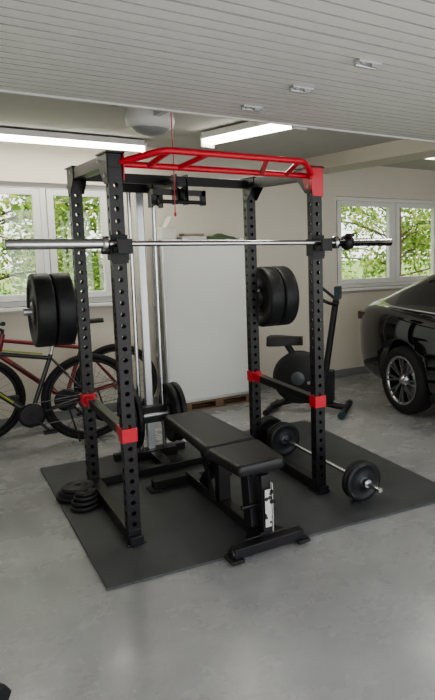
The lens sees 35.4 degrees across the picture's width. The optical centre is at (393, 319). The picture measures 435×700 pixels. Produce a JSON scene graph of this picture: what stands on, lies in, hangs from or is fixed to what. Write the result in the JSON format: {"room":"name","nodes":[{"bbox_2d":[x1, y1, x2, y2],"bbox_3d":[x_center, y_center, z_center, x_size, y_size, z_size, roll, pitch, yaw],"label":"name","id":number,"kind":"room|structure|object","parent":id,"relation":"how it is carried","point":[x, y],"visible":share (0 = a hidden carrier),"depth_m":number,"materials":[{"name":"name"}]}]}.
{"room":"gym","nodes":[
{"label":"gym","id":0,"kind":"room"},
{"bbox_2d":[0,373,434,699],"bbox_3d":[-0.227,1.148,4.483,8.700,0.100,6.150,-6,9,-37],"label":"floor","id":1,"kind":"structure","parent":0,"point":[346,613],"depth_m":2.92,"materials":[{"name":"paint"}]},
{"bbox_2d":[0,683,10,699],"bbox_3d":[-1.489,1.330,2.277,0.240,0.087,0.098,2,8,19],"label":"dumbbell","id":2,"kind":"object","parent":1,"relation":"on","point":[5,692],"visible":1,"depth_m":2.25,"materials":[{"name":"black rubber"}]},
{"bbox_2d":[0,346,133,441],"bbox_3d":[-2.965,0.529,4.966,1.794,1.007,0.604,-6,9,-37],"label":"bicycle","id":3,"kind":"object","parent":1,"relation":"on","point":[32,415],"visible":0.64,"depth_m":5.08,"materials":[{"name":"black metal"}]},
{"bbox_2d":[0,318,156,436],"bbox_3d":[-2.953,0.465,5.460,1.794,1.009,0.604,-6,9,-37],"label":"bicycle","id":4,"kind":"object","parent":1,"relation":"on","point":[17,383],"visible":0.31,"depth_m":5.45,"materials":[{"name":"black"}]},
{"bbox_2d":[149,238,242,403],"bbox_3d":[-1.917,0.011,6.469,0.950,1.660,0.200,-6,9,-37],"label":"storage shelf","id":5,"kind":"object","parent":1,"relation":"on","point":[150,239],"visible":0.28,"depth_m":6.18,"materials":[{"name":"metal"}]},
{"bbox_2d":[156,217,236,238],"bbox_3d":[-1.927,-0.901,6.321,0.777,0.214,0.200,-6,9,-37],"label":"storage box","id":6,"kind":"object","parent":5,"relation":"on","point":[164,232],"visible":0.85,"depth_m":6.13,"materials":[{"name":"paper"}]},
{"bbox_2d":[186,393,248,411],"bbox_3d":[-1.779,0.813,6.397,0.720,0.085,0.200,-6,9,-37],"label":"wooden pallet","id":7,"kind":"object","parent":1,"relation":"on","point":[218,402],"visible":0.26,"depth_m":6.34,"materials":[{"name":"brown wood"}]},
{"bbox_2d":[160,239,248,402],"bbox_3d":[-1.788,0.007,6.191,0.855,1.564,0.065,-6,9,-37],"label":"cabinet","id":8,"kind":"object","parent":7,"relation":"on","point":[204,287],"visible":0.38,"depth_m":6.17,"materials":[{"name":"metal"}]},
{"bbox_2d":[40,420,434,590],"bbox_3d":[-1.046,1.106,4.372,2.135,0.012,2.190,-6,9,-37],"label":"rubber floor mat","id":9,"kind":"object","parent":1,"relation":"on","point":[182,529],"visible":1,"depth_m":3.88,"materials":[{"name":"black rubber"}]},
{"bbox_2d":[23,147,331,547],"bbox_3d":[-1.343,0.065,4.216,1.827,2.094,1.762,-6,9,-37],"label":"power rack","id":10,"kind":"object","parent":9,"relation":"on","point":[109,166],"visible":0.9,"depth_m":4.07,"materials":[{"name":"metal"}]},
{"bbox_2d":[4,233,391,251],"bbox_3d":[-0.893,-0.430,3.567,2.200,0.103,0.108,-6,9,-37],"label":"barbell","id":11,"kind":"object","parent":10,"relation":"on","point":[347,241],"visible":0.97,"depth_m":3.35,"materials":[{"name":"silver metal"}]},
{"bbox_2d":[146,410,310,565],"bbox_3d":[-1.031,0.929,3.847,0.550,0.472,1.325,-6,9,-37],"label":"weight bench","id":12,"kind":"object","parent":9,"relation":"on","point":[230,450],"visible":1,"depth_m":3.55,"materials":[{"name":"black leather"}]},
{"bbox_2d":[257,415,381,500],"bbox_3d":[-0.593,0.951,4.545,0.250,0.250,1.710,-6,9,-37],"label":"barbell","id":13,"kind":"object","parent":9,"relation":"on","point":[361,478],"visible":0.91,"depth_m":4.17,"materials":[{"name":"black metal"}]},
{"bbox_2d":[263,286,352,419],"bbox_3d":[-0.815,0.287,6.057,0.784,1.208,0.500,1,7,5],"label":"exercise bike","id":14,"kind":"object","parent":1,"relation":"on","point":[293,368],"visible":0.77,"depth_m":6.02,"materials":[{"name":"black plastic"}]},
{"bbox_2d":[358,274,434,413],"bbox_3d":[1.686,0.253,5.310,2.180,1.463,4.745,-6,9,-37],"label":"car","id":15,"kind":"object","parent":1,"relation":"on","point":[397,331],"visible":1,"depth_m":6.00,"materials":[{"name":"black paint"}]},
{"bbox_2d":[0,141,434,418],"bbox_3d":[-2.005,-0.446,6.654,8.700,2.520,0.250,-6,9,-37],"label":"wall","id":16,"kind":"structure","parent":0,"point":[280,210],"depth_m":6.65,"materials":[{"name":"paint"}]},
{"bbox_2d":[0,181,120,311],"bbox_3d":[-3.671,-0.594,5.261,2.660,1.110,0.180,-6,9,-37],"label":"window","id":17,"kind":"structure","parent":16,"relation":"in","point":[42,194],"depth_m":5.69,"materials":[{"name":"white plastic"}]},
{"bbox_2d":[0,366,369,427],"bbox_3d":[-1.924,0.772,6.702,8.300,0.090,0.015,-6,9,-37],"label":"baseboard","id":18,"kind":"structure","parent":16,"relation":"attached to","point":[356,370],"depth_m":6.28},
{"bbox_2d":[336,196,434,291],"bbox_3d":[0.213,-0.970,8.167,2.330,1.110,0.180,-6,9,-37],"label":"window","id":19,"kind":"structure","parent":16,"relation":"in","point":[393,206],"depth_m":7.99,"materials":[{"name":"white plastic"}]},
{"bbox_2d":[0,92,434,169],"bbox_3d":[-0.230,-1.460,4.151,8.700,0.120,6.150,-6,9,-37],"label":"ceiling","id":20,"kind":"structure","parent":0,"point":[17,111],"depth_m":5.16,"materials":[{"name":"paint"}]},
{"bbox_2d":[0,127,146,152],"bbox_3d":[-2.820,-1.461,5.192,1.550,0.115,0.140,-6,9,-37],"label":"fluorescent light","id":21,"kind":"object","parent":20,"relation":"attached to","point":[6,134],"visible":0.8,"depth_m":5.25,"materials":[{"name":"white plastic"}]},
{"bbox_2d":[112,105,176,216],"bbox_3d":[-0.649,-0.831,2.616,0.635,0.740,3.698,-6,9,-37],"label":"garage door opener","id":22,"kind":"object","parent":20,"relation":"attached to","point":[146,122],"depth_m":3.92,"materials":[{"name":"white plastic"}]},
{"bbox_2d":[200,121,306,148],"bbox_3d":[-1.089,-1.415,4.810,0.120,0.115,1.272,-7,10,-45],"label":"fluorescent light","id":23,"kind":"object","parent":20,"relation":"attached to","point":[248,129],"visible":0.69,"depth_m":4.84,"materials":[{"name":"white plastic"}]},
{"bbox_2d":[301,139,434,173],"bbox_3d":[0.875,-1.419,4.839,0.320,0.140,5.900,-6,9,-37],"label":"beam","id":24,"kind":"structure","parent":20,"relation":"attached to","point":[402,150],"depth_m":6.02,"materials":[{"name":"paint"}]},
{"bbox_2d":[0,0,434,142],"bbox_3d":[-0.441,-0.937,2.156,4.980,0.073,3.460,-6,9,-37],"label":"garage door","id":25,"kind":"structure","parent":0,"point":[366,67],"depth_m":2.31,"materials":[{"name":"white metal"}]},
{"label":"outside","id":26,"kind":"structure","parent":0,"visible":0},
{"bbox_2d":[0,258,430,294],"bbox_3d":[-5.257,-0.332,16.790,70.000,0.240,54.000,-6,9,-37],"label":"ground","id":27,"kind":"structure","parent":26,"point":[359,274],"depth_m":33.65,"materials":[{"name":"green plant"}]},
{"bbox_2d":[0,194,99,294],"bbox_3d":[-6.022,-1.886,8.794,3.418,5.159,4.758,6,9,38],"label":"tree","id":28,"kind":"object","parent":27,"relation":"on","point":[28,228],"visible":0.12,"depth_m":9.24,"materials":[{"name":"green plant"}]},
{"bbox_2d":[0,197,100,294],"bbox_3d":[-6.528,-2.577,11.889,5.157,5.748,3.764,-6,9,-37],"label":"tree","id":29,"kind":"object","parent":27,"relation":"on","point":[17,258],"visible":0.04,"depth_m":11.85,"materials":[{"name":"green plant"}]},
{"bbox_2d":[3,195,103,294],"bbox_3d":[-4.324,-1.849,10.554,4.552,4.888,3.227,-6,9,-37],"label":"tree","id":30,"kind":"object","parent":27,"relation":"on","point":[97,267],"visible":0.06,"depth_m":9.64,"materials":[{"name":"green plant"}]},
{"bbox_2d":[341,206,386,278],"bbox_3d":[-2.126,-2.141,11.771,4.293,4.903,3.020,-6,9,-37],"label":"tree","id":31,"kind":"object","parent":27,"relation":"on","point":[345,208],"visible":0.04,"depth_m":11.99,"materials":[{"name":"green plant"}]},
{"bbox_2d":[341,207,430,277],"bbox_3d":[0.002,-2.110,12.523,4.814,5.036,3.328,-6,9,-37],"label":"tree","id":32,"kind":"object","parent":27,"relation":"on","point":[422,225],"visible":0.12,"depth_m":12.90,"materials":[{"name":"green plant"}]},
{"bbox_2d":[341,206,430,278],"bbox_3d":[-0.144,-3.303,17.045,5.348,5.869,4.001,-6,9,-37],"label":"tree","id":33,"kind":"object","parent":27,"relation":"on","point":[380,226],"visible":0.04,"depth_m":16.17,"materials":[{"name":"green plant"}]},
{"bbox_2d":[377,207,430,275],"bbox_3d":[1.542,-2.585,14.555,4.248,5.070,3.634,-6,9,-39],"label":"tree","id":34,"kind":"object","parent":27,"relation":"on","point":[418,243],"visible":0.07,"depth_m":13.63,"materials":[{"name":"green plant"}]}
]}

